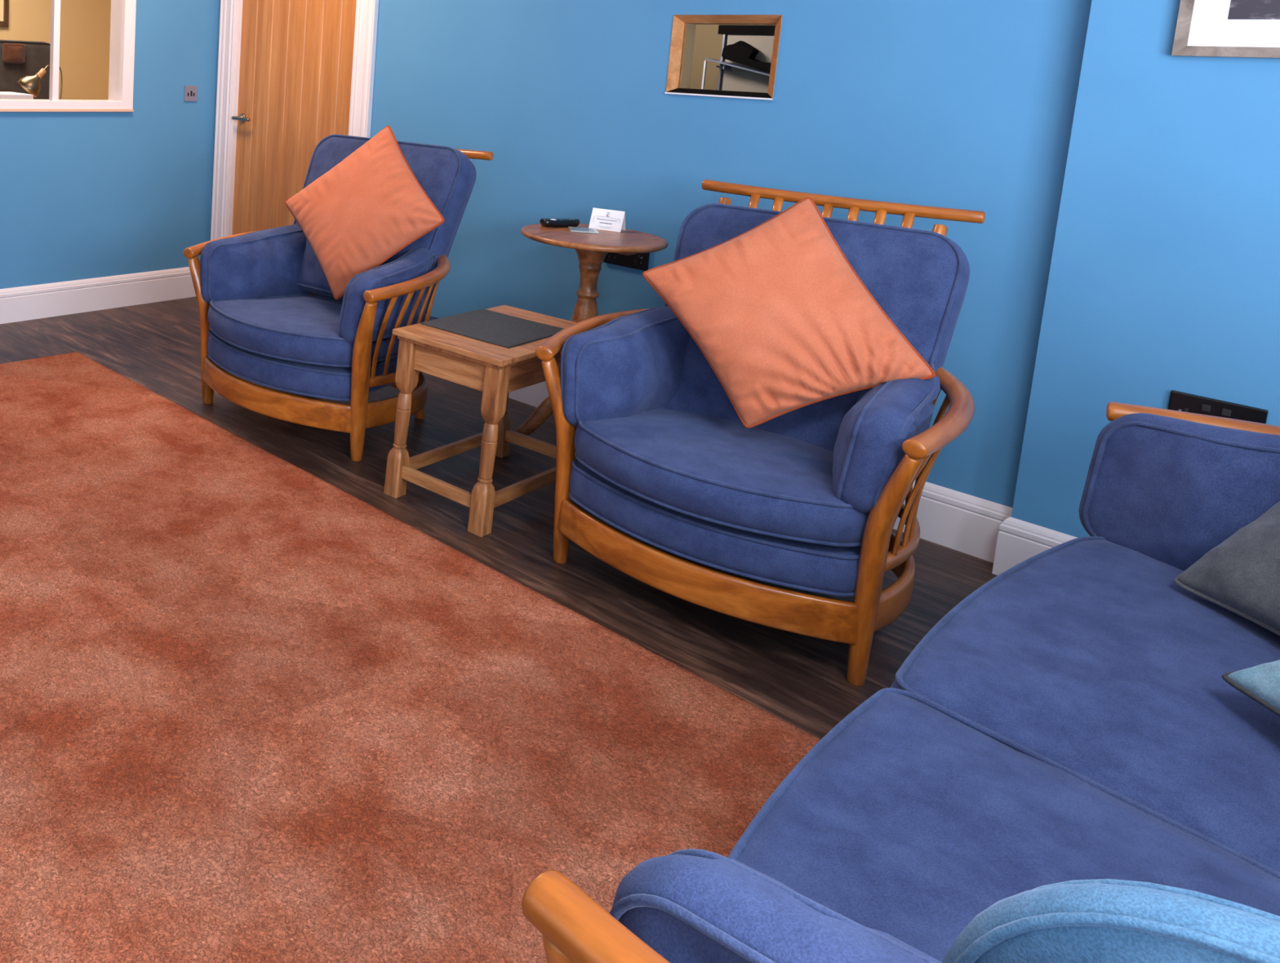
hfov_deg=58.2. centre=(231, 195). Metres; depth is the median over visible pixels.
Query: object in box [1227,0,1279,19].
print
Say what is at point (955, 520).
baseboard
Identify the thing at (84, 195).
wall
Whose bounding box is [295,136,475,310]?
cushion
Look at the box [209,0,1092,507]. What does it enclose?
wall
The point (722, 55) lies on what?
window
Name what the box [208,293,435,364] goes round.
seat cushion
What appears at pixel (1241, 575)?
cushion
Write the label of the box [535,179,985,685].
armchair
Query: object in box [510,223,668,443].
round table
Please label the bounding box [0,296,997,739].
floor
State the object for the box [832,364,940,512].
cushion
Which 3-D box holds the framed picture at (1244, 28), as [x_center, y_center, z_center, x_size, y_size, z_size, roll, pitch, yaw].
[2.571,-0.611,2.175,0.024,0.650,0.790,-4,10,-39]
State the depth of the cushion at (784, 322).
2.54 m
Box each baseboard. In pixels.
[0,266,195,324]
[508,381,1076,575]
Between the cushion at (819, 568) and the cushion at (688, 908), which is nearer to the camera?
the cushion at (688, 908)
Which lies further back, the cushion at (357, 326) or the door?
the door
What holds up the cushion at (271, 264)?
on the armchair at (270, 316)
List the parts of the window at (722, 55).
frame, sill, frame, pane, frame, frame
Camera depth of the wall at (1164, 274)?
2.58 m
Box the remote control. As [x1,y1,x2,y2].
[539,218,580,227]
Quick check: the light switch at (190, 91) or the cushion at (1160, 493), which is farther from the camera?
the light switch at (190, 91)
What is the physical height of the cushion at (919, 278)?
0.618 m
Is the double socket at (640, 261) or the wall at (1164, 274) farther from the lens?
the double socket at (640, 261)
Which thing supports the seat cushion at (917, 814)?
on the sofa
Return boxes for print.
[572,226,594,231]
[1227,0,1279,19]
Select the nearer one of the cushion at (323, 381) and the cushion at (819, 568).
the cushion at (819, 568)
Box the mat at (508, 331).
[420,308,563,348]
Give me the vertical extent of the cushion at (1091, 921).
0.516 m
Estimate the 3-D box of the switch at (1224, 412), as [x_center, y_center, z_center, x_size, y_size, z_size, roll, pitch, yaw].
[2.398,0.524,2.478,0.004,0.016,0.016,-4,10,-39]
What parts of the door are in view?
handle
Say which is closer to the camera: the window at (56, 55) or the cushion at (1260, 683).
the cushion at (1260, 683)
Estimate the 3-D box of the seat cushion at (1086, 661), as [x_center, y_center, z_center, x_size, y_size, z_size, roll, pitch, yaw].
[1.605,0.820,1.536,1.007,0.173,0.854,-4,10,-40]
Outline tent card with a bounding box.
[588,208,625,232]
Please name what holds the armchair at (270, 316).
on the floor
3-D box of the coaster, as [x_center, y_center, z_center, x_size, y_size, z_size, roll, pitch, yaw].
[1.222,0.121,3.572,0.094,0.005,0.094,4,8,13]
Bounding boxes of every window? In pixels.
[0,0,136,111]
[664,14,782,100]
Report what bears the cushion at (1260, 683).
on the sofa
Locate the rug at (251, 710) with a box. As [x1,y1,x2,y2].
[0,351,820,962]
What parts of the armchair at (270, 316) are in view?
leg, armrest, rail, leg, rail, rail, rail, armrest, post, rail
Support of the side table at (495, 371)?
on the floor
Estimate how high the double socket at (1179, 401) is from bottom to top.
0.090 m
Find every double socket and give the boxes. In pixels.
[603,252,649,271]
[1167,390,1268,423]
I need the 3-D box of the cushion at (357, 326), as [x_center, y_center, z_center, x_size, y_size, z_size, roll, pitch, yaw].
[0.543,0.347,3.568,0.183,0.286,0.504,10,11,44]
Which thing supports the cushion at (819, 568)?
on the armchair at (651, 444)
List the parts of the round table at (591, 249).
leg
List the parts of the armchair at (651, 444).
leg, armrest, rail, post, rail, leg, rail, rail, armrest, post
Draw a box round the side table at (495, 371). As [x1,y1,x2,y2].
[383,305,577,537]
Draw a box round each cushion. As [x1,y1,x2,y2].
[200,224,309,303]
[207,331,397,399]
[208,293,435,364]
[284,125,444,300]
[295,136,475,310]
[339,248,434,344]
[562,306,688,426]
[569,461,861,593]
[573,408,869,542]
[611,854,942,962]
[642,196,936,428]
[665,206,969,452]
[736,692,1279,962]
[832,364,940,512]
[889,539,1279,871]
[942,879,1279,962]
[1078,413,1279,571]
[1173,501,1279,635]
[1222,659,1279,716]
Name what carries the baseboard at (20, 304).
attached to the wall at (84, 195)
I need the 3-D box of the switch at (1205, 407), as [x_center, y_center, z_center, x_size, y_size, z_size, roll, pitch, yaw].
[2.375,0.519,2.506,0.004,0.016,0.016,-4,10,-39]
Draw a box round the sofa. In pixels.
[521,401,1279,962]
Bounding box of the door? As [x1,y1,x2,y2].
[210,0,378,239]
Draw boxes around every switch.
[183,85,197,101]
[1201,404,1211,412]
[1221,408,1231,417]
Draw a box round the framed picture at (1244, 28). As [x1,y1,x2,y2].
[1171,0,1279,58]
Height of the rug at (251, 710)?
0.017 m
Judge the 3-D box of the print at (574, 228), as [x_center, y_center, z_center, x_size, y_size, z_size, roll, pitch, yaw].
[1.222,0.119,3.572,0.068,0.001,0.068,4,8,13]
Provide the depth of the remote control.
3.63 m
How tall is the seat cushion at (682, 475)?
0.170 m
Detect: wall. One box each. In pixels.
[0,0,220,288]
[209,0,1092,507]
[1011,0,1279,537]
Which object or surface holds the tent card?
on the round table at (591, 249)
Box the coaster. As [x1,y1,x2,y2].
[568,226,599,234]
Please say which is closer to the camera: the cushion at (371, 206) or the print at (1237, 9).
the print at (1237, 9)
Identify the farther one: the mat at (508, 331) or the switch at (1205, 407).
the mat at (508, 331)
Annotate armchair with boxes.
[182,134,493,461]
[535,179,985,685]
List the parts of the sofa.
leg, armrest, armrest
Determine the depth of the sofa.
1.34 m
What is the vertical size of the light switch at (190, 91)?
0.084 m
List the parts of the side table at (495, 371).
leg, moulding, leg, leg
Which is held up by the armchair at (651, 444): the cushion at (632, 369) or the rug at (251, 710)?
the cushion at (632, 369)

